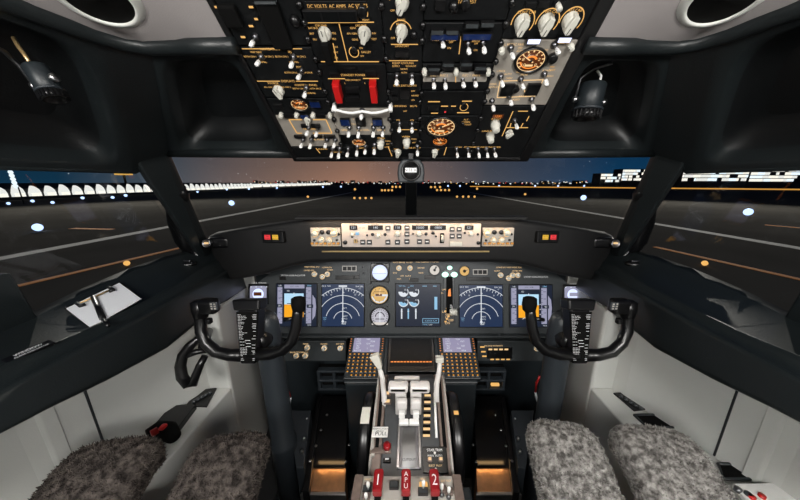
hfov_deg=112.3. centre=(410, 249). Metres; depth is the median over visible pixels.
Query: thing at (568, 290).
clock
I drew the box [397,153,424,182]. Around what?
standby compass
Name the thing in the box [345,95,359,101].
indicator light
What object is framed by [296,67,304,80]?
toggle switch
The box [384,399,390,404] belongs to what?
indicator light
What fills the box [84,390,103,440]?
trim
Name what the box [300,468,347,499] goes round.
plate
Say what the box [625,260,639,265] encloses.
handle
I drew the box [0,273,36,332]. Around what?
trim
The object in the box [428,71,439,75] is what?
indicator light
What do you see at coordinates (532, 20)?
panel
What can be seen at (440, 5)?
indicator light
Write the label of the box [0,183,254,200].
terminal building
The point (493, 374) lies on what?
bracket
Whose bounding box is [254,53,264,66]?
toggle switch
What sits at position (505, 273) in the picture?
panel
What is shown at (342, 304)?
screen
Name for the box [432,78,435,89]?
toggle switch
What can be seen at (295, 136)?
indicator light
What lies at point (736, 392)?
trim
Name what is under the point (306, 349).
control panel
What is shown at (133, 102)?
ceiling panel
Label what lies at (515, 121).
toggle switch
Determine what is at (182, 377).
steering tiller
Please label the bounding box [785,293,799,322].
trim
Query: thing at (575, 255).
glareshield
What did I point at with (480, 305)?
screen
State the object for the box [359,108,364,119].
toggle switch
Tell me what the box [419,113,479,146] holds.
panel
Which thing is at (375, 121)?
indicator light
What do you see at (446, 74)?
panel
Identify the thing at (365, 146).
toggle switch
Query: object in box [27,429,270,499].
seat
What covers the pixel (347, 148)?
toggle switch
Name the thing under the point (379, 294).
standby altimeter
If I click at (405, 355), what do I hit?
screen
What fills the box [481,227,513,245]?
control panel
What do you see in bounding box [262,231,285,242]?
warning light
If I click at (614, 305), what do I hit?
switch
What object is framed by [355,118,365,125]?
indicator light
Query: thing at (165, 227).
runway line
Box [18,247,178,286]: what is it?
taxiway line
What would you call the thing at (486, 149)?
toggle switch
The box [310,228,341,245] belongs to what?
control panel
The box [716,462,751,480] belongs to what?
cup holder
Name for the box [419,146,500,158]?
light panel
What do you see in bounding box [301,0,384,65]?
panel
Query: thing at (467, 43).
toggle switch
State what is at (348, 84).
panel
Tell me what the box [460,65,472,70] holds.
indicator light
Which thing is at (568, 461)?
seat
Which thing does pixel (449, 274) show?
lever
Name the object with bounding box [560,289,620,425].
wall
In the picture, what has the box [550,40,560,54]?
toggle switch
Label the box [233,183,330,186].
concourse
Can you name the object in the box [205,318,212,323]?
switch
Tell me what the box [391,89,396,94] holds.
indicator light
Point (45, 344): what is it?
placard
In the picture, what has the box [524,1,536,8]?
indicator light
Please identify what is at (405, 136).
panel
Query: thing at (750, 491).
panel
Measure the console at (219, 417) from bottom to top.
0.520 m
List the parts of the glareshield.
metal strip, lamp lip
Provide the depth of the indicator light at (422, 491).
0.63 m
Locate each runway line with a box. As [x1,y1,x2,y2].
[0,192,352,259]
[469,192,799,249]
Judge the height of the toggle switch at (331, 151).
0.030 m
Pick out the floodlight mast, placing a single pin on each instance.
(11, 173)
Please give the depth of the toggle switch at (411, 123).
0.62 m
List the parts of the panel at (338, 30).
rotary knob, black knob, black knob, rotary knob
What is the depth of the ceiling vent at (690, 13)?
0.41 m
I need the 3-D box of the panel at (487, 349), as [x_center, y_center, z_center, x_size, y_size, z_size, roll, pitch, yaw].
[0.496,0.466,1.260,0.382,0.105,0.085,0,14,0]
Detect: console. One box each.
[140,388,238,499]
[584,388,751,499]
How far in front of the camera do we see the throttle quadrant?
0.79 m
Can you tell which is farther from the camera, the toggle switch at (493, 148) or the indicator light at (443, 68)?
the toggle switch at (493, 148)
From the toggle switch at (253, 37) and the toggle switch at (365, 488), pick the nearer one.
the toggle switch at (253, 37)
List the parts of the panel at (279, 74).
rotary knob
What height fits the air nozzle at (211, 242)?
0.042 m
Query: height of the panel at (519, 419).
0.309 m
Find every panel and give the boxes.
[0,0,291,173]
[187,388,216,407]
[214,0,310,49]
[241,45,326,99]
[252,262,572,332]
[267,96,331,113]
[276,112,340,148]
[282,338,348,360]
[292,144,371,158]
[292,410,312,499]
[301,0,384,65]
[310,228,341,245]
[317,62,388,106]
[331,102,392,138]
[341,223,480,246]
[350,135,392,156]
[350,469,464,499]
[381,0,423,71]
[387,60,420,120]
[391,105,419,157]
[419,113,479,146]
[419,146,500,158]
[420,89,485,113]
[421,60,493,89]
[422,20,503,61]
[424,0,508,19]
[470,104,544,156]
[474,338,545,360]
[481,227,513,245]
[485,37,576,111]
[502,0,596,43]
[509,410,533,499]
[530,0,799,173]
[613,392,644,411]
[732,483,795,499]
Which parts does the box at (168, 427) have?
lid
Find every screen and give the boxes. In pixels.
[276,283,317,326]
[321,283,364,326]
[387,338,435,373]
[395,283,440,326]
[459,284,502,327]
[509,284,552,327]
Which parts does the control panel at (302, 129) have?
rotary knob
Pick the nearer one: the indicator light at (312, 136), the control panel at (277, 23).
the control panel at (277, 23)
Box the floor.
[257,420,533,499]
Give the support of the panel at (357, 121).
attached to the panel frame
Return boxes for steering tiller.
[174,328,212,388]
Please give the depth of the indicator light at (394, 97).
0.56 m
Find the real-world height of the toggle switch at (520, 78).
0.030 m
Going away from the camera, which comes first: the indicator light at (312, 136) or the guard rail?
the indicator light at (312, 136)
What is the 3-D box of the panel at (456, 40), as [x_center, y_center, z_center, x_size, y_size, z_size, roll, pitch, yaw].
[0.089,-0.367,0.474,0.136,0.054,0.064,0,14,0]
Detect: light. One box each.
[0,36,71,103]
[31,224,43,231]
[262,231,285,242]
[273,103,283,108]
[283,113,293,117]
[294,135,305,138]
[299,113,309,118]
[309,100,321,107]
[311,123,320,127]
[311,135,322,138]
[316,113,325,117]
[324,135,335,138]
[330,71,339,77]
[339,118,350,125]
[344,66,356,72]
[345,86,359,92]
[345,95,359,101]
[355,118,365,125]
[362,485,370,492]
[365,69,376,75]
[372,118,382,125]
[382,441,391,453]
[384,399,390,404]
[389,481,398,489]
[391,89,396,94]
[392,95,397,100]
[400,89,409,98]
[418,487,427,495]
[427,105,438,110]
[428,65,439,70]
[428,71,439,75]
[430,27,443,34]
[435,0,445,10]
[441,272,448,276]
[442,60,453,66]
[442,67,454,70]
[445,27,458,34]
[451,272,457,276]
[460,60,472,65]
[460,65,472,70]
[464,21,478,27]
[474,64,486,69]
[474,69,486,74]
[480,20,494,26]
[499,83,515,95]
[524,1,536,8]
[524,83,541,95]
[534,231,558,242]
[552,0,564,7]
[570,62,612,121]
[743,208,753,215]
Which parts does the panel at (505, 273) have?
radio bearing dial, flap position dial, brake pressure dial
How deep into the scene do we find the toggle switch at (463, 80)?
0.52 m
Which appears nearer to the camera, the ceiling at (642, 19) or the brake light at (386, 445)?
the ceiling at (642, 19)
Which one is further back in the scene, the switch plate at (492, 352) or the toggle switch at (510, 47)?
the switch plate at (492, 352)
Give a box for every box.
[145,405,196,443]
[633,413,673,428]
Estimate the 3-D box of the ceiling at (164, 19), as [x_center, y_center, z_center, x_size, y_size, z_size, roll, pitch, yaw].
[-0.468,-0.218,-0.376,0.304,0.136,1.778,0,14,0]
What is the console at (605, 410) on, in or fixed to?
on the floor
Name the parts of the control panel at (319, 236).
lit knob, lit knob, lit knob, lit knob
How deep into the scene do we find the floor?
1.19 m
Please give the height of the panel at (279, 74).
0.082 m
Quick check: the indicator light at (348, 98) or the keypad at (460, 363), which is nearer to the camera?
the indicator light at (348, 98)
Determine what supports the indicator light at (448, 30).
on the panel at (456, 40)
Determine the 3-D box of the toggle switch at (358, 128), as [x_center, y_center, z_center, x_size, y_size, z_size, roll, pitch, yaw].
[-0.123,-0.277,0.630,0.012,0.032,0.025,0,14,0]
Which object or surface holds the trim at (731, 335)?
attached to the wall at (697, 405)
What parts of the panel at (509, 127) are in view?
round knob, round knob, rotary knob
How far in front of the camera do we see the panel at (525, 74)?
0.52 m
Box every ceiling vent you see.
[57,0,145,27]
[676,0,764,27]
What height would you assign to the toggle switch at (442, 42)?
0.029 m
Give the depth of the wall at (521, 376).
1.45 m
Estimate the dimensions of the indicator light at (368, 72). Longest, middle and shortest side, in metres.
0.021 x 0.010 x 0.008 m
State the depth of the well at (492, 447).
1.15 m
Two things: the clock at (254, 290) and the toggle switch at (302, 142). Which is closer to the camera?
the toggle switch at (302, 142)
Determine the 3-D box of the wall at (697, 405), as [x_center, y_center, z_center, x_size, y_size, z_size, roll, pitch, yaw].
[0.938,0.787,0.231,0.128,0.960,2.460,-1,14,-6]
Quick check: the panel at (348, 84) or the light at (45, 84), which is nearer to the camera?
the light at (45, 84)
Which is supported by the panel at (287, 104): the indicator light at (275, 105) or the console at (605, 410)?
the indicator light at (275, 105)
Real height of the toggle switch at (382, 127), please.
0.030 m
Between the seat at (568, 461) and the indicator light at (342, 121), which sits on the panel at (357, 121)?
the indicator light at (342, 121)
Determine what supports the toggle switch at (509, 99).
attached to the panel at (525, 74)
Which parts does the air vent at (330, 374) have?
plate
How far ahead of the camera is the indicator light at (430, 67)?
0.51 m
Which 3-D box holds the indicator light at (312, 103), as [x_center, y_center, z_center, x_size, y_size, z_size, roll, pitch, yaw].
[-0.206,-0.314,0.577,0.024,0.006,0.015,0,-25,0]
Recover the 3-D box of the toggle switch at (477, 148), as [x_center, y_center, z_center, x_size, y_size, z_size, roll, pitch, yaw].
[0.173,-0.250,0.688,0.012,0.030,0.027,0,14,0]
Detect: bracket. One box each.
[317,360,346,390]
[476,361,505,390]
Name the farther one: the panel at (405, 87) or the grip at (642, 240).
the grip at (642, 240)
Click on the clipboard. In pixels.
(96, 308)
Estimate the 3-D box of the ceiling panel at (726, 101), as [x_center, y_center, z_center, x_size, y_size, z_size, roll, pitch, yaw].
[0.570,-0.273,0.475,0.528,0.251,0.660,0,14,0]
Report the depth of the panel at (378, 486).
0.64 m
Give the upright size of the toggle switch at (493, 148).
0.030 m
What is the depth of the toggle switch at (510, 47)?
0.48 m
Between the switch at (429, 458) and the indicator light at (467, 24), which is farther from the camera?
the switch at (429, 458)
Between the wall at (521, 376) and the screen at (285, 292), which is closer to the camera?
the screen at (285, 292)
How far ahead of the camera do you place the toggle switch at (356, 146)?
0.68 m
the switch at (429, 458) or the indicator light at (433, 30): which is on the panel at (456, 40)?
the indicator light at (433, 30)
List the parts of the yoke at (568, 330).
checklist plate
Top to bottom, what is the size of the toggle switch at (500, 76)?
0.030 m
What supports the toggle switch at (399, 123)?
attached to the panel at (405, 136)
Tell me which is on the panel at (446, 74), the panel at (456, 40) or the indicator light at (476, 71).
the indicator light at (476, 71)
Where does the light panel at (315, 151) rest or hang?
attached to the panel frame
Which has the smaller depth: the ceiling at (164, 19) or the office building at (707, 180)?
the ceiling at (164, 19)
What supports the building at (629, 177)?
on the ground
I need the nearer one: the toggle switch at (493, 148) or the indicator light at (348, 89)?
the indicator light at (348, 89)
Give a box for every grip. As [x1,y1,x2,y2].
[165,184,197,255]
[624,184,656,255]
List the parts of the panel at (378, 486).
rail, fire handle, fire handle, fire handle, rail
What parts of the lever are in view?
slot plate, wheel knob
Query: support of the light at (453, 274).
attached to the lever
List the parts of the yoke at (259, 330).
checklist plate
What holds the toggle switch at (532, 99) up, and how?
attached to the panel at (525, 74)
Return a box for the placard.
[1,340,55,362]
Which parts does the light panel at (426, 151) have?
rotary knob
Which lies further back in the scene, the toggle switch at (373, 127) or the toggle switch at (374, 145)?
the toggle switch at (374, 145)
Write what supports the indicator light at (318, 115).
attached to the control panel at (302, 129)
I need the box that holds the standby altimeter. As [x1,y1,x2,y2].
[369,285,388,304]
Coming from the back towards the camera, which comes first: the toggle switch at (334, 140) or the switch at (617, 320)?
the switch at (617, 320)
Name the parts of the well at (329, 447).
rail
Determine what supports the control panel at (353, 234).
attached to the glareshield
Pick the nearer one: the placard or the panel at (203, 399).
the placard
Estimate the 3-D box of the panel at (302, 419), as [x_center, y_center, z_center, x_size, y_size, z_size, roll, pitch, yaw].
[-0.447,0.891,1.146,0.089,0.309,0.265,-8,16,-28]
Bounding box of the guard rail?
[470,186,799,190]
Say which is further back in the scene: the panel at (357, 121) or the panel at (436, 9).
the panel at (357, 121)
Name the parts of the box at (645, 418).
lid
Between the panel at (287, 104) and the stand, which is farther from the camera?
the stand
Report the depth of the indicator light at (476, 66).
0.50 m
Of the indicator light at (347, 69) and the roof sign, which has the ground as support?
the roof sign
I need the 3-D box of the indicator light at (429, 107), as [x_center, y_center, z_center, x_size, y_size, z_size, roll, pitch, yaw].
[0.048,-0.310,0.586,0.026,0.006,0.011,0,-25,0]
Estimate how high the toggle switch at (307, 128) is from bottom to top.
0.028 m
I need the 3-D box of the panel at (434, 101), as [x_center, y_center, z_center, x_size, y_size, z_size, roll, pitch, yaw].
[0.089,-0.322,0.582,0.136,0.043,0.049,0,14,0]
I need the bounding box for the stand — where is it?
[344,338,477,477]
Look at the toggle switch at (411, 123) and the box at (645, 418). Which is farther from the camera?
the box at (645, 418)
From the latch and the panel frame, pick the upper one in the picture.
the panel frame
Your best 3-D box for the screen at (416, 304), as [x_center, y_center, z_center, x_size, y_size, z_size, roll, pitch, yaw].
[0.032,0.255,1.238,0.212,0.196,0.057,0,14,0]
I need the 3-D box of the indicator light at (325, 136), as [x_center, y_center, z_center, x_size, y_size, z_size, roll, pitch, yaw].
[-0.199,-0.277,0.655,0.027,0.006,0.007,0,-25,0]
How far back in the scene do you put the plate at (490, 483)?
1.00 m
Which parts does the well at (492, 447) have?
rail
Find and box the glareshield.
[209,215,612,279]
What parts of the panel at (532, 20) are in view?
rotary knob, rotary knob, rotary knob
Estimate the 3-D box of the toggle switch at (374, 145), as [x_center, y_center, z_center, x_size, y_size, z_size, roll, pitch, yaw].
[-0.092,-0.255,0.677,0.012,0.031,0.025,0,14,0]
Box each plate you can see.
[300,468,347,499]
[474,468,521,499]
[487,347,512,358]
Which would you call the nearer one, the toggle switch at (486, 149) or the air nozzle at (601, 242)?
the toggle switch at (486, 149)
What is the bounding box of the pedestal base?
[350,487,471,499]
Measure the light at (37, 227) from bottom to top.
0.701 m
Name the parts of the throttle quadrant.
edge trim, lever knob, worn plate, speed brake lever, lever knob, thrust lever, reverse handle, start lever knob, slot frame, start lever knob, thrust lever, reverse handle, lever knob, trim cutout plate, detent rail, flap lever, lever knob, edge trim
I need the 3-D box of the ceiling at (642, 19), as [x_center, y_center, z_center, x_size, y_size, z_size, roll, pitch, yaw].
[0.468,-0.218,-0.376,0.304,0.136,1.778,0,14,0]
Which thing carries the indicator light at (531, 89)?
attached to the panel at (525, 74)
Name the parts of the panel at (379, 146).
round knob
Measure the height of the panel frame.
0.355 m
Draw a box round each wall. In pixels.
[0,276,254,499]
[203,287,268,435]
[256,272,565,419]
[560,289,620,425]
[567,276,799,499]
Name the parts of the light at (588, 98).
cord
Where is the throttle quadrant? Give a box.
[357,352,464,483]
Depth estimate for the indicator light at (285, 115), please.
0.60 m
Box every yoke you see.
[190,296,305,499]
[522,296,638,499]
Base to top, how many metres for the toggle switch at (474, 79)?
0.028 m
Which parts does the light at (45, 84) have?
cord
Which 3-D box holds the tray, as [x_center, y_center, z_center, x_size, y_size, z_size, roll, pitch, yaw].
[0.895,0.613,0.745,0.092,0.004,0.040,0,14,0]
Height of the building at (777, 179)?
11.428 m
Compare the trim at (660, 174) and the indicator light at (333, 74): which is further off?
the trim at (660, 174)
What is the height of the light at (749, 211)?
0.966 m
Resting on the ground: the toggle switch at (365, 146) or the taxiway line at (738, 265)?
the taxiway line at (738, 265)
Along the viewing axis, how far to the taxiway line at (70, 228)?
23.07 m
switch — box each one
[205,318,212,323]
[210,302,217,309]
[248,32,259,47]
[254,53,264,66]
[288,53,296,68]
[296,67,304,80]
[299,139,305,147]
[302,84,309,98]
[304,125,310,136]
[308,137,313,148]
[314,128,319,137]
[323,138,328,147]
[329,147,334,157]
[332,138,337,148]
[337,147,341,158]
[345,146,350,157]
[347,126,351,137]
[355,145,358,156]
[356,126,361,138]
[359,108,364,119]
[363,144,367,154]
[371,125,375,137]
[372,143,376,154]
[380,125,385,136]
[394,72,399,85]
[397,121,401,132]
[409,72,414,85]
[409,121,414,132]
[415,144,419,156]
[427,456,431,462]
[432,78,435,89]
[438,456,442,462]
[439,39,445,48]
[439,483,443,497]
[443,78,447,89]
[446,486,450,499]
[454,147,458,157]
[461,78,465,87]
[464,40,471,54]
[465,147,470,157]
[472,77,477,87]
[476,147,480,158]
[479,40,486,54]
[484,147,488,157]
[489,98,494,111]
[492,147,496,157]
[497,73,504,87]
[506,96,513,105]
[507,44,514,59]
[512,118,518,129]
[517,75,524,89]
[529,96,535,110]
[541,70,548,86]
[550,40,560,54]
[610,302,618,309]
[615,318,622,323]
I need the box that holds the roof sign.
[114,173,132,186]
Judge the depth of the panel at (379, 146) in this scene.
0.68 m
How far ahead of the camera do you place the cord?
1.20 m
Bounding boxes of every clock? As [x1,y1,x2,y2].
[248,284,268,303]
[562,284,576,297]
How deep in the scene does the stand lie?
1.12 m
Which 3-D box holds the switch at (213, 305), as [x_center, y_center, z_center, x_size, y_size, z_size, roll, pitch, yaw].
[-0.593,0.169,0.806,0.022,0.026,0.008,0,14,0]
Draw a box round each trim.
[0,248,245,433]
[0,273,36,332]
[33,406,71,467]
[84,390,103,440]
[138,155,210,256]
[405,183,416,214]
[576,248,799,421]
[611,155,683,256]
[713,390,737,455]
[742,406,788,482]
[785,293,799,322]
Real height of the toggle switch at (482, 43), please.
0.031 m
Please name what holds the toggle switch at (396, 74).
attached to the panel at (405, 87)
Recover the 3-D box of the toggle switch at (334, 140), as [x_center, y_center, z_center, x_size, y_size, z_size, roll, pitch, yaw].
[-0.188,-0.263,0.659,0.012,0.029,0.029,0,14,0]
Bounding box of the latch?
[182,260,196,265]
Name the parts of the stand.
plate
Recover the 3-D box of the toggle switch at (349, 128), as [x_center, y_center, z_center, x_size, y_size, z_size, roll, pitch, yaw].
[-0.145,-0.278,0.629,0.012,0.031,0.026,0,14,0]
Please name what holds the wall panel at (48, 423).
attached to the wall at (131, 401)
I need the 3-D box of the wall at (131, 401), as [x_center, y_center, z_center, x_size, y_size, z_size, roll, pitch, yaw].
[-0.938,0.787,0.231,0.128,0.960,2.460,1,14,6]
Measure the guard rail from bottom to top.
0.903 m
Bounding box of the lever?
[441,266,457,323]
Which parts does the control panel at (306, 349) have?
lit knob, lit knob, lit knob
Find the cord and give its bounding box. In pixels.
[534,375,540,400]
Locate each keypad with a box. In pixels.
[343,337,384,380]
[437,337,480,380]
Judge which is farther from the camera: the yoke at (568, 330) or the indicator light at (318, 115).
the yoke at (568, 330)
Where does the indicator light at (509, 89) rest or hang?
attached to the panel at (525, 74)
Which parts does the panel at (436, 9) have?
black knob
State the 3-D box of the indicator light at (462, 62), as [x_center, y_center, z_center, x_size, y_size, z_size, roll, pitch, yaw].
[0.103,-0.348,0.500,0.022,0.010,0.007,0,-25,0]
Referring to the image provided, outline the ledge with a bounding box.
[282,333,545,337]
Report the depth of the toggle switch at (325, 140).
0.66 m
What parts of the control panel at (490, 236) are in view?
lit knob, lit knob, lit knob, lit knob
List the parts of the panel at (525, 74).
black knob, black knob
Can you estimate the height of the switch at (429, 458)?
0.017 m
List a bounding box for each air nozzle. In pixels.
[202,237,227,247]
[594,237,619,247]
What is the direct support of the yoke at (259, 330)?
on the floor
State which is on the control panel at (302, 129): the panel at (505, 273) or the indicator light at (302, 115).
the indicator light at (302, 115)
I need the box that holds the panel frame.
[207,0,614,161]
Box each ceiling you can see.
[23,0,225,40]
[595,0,798,40]
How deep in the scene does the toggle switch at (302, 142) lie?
0.66 m
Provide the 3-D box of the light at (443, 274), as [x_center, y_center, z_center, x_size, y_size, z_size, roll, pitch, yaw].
[0.158,0.114,1.236,0.037,0.025,0.014,0,-1,0]
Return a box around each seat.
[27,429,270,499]
[525,418,737,499]
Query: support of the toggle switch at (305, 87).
attached to the panel at (279, 74)
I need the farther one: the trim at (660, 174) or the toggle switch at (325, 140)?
the trim at (660, 174)
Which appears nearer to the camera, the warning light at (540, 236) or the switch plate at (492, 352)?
the warning light at (540, 236)
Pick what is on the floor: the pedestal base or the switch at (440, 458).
the pedestal base
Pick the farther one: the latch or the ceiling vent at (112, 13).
the latch
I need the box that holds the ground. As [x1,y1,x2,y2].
[0,183,799,310]
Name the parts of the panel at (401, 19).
rotary knob, rotary knob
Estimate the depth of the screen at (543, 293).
1.23 m
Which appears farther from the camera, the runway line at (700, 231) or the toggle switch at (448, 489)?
the runway line at (700, 231)
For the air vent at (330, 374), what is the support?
attached to the control panel at (306, 349)
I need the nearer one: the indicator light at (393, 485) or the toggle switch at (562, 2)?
the toggle switch at (562, 2)
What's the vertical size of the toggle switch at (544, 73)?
0.031 m
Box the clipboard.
[65,282,141,326]
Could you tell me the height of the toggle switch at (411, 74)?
0.029 m
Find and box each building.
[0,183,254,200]
[591,173,620,186]
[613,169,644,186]
[672,172,748,187]
[744,171,799,188]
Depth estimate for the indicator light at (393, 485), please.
0.65 m
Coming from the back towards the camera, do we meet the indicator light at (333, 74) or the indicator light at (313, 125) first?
the indicator light at (313, 125)
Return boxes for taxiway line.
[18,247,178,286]
[70,228,111,229]
[654,247,799,279]
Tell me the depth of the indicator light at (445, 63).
0.50 m
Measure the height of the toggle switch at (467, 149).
0.030 m
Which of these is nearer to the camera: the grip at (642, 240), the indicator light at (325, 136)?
the indicator light at (325, 136)
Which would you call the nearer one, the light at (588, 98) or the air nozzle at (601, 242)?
the light at (588, 98)
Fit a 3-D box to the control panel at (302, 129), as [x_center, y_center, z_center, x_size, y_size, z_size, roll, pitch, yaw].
[-0.242,-0.282,0.644,0.132,0.076,0.091,0,14,0]
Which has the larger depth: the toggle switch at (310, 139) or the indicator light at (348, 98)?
the toggle switch at (310, 139)
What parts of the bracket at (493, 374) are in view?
plate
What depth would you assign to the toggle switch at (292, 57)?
0.49 m
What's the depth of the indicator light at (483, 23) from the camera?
0.44 m
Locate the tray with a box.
[720,465,745,476]
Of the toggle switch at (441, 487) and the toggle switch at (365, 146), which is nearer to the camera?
the toggle switch at (441, 487)
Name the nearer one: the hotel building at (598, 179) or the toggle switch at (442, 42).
the toggle switch at (442, 42)
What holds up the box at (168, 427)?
on the console at (219, 417)
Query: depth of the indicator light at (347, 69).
0.51 m
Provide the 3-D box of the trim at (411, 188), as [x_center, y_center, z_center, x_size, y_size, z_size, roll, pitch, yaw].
[0.000,-0.218,1.104,0.680,0.360,0.587,0,14,0]
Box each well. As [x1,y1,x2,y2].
[302,395,350,499]
[471,395,519,499]
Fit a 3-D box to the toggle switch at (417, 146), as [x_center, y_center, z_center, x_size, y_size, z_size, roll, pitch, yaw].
[0.016,-0.253,0.681,0.012,0.031,0.026,0,14,0]
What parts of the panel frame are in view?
rail, rail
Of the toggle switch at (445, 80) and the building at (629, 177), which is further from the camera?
the building at (629, 177)
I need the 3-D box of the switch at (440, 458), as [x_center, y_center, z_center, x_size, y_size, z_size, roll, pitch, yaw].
[0.081,0.570,0.729,0.012,0.017,0.015,0,14,0]
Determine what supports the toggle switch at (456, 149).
attached to the light panel at (426, 151)
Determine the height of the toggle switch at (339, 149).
0.031 m
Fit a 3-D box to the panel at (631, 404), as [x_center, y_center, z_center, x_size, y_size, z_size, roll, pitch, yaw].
[0.804,0.549,0.978,0.060,0.014,0.088,-2,14,-9]
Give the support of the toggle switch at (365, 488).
on the panel at (378, 486)
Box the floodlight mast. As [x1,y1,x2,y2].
[8,170,24,203]
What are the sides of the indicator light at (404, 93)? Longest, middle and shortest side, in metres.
0.019 x 0.019 x 0.006 m
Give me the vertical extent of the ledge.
0.010 m
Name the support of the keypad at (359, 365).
on the stand
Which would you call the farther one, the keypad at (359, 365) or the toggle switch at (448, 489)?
the keypad at (359, 365)
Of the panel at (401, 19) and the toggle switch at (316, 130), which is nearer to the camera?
the panel at (401, 19)
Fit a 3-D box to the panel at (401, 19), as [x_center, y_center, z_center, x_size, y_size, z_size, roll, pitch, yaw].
[-0.013,-0.393,0.433,0.068,0.133,0.158,0,14,0]
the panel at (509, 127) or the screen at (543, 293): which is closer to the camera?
the panel at (509, 127)

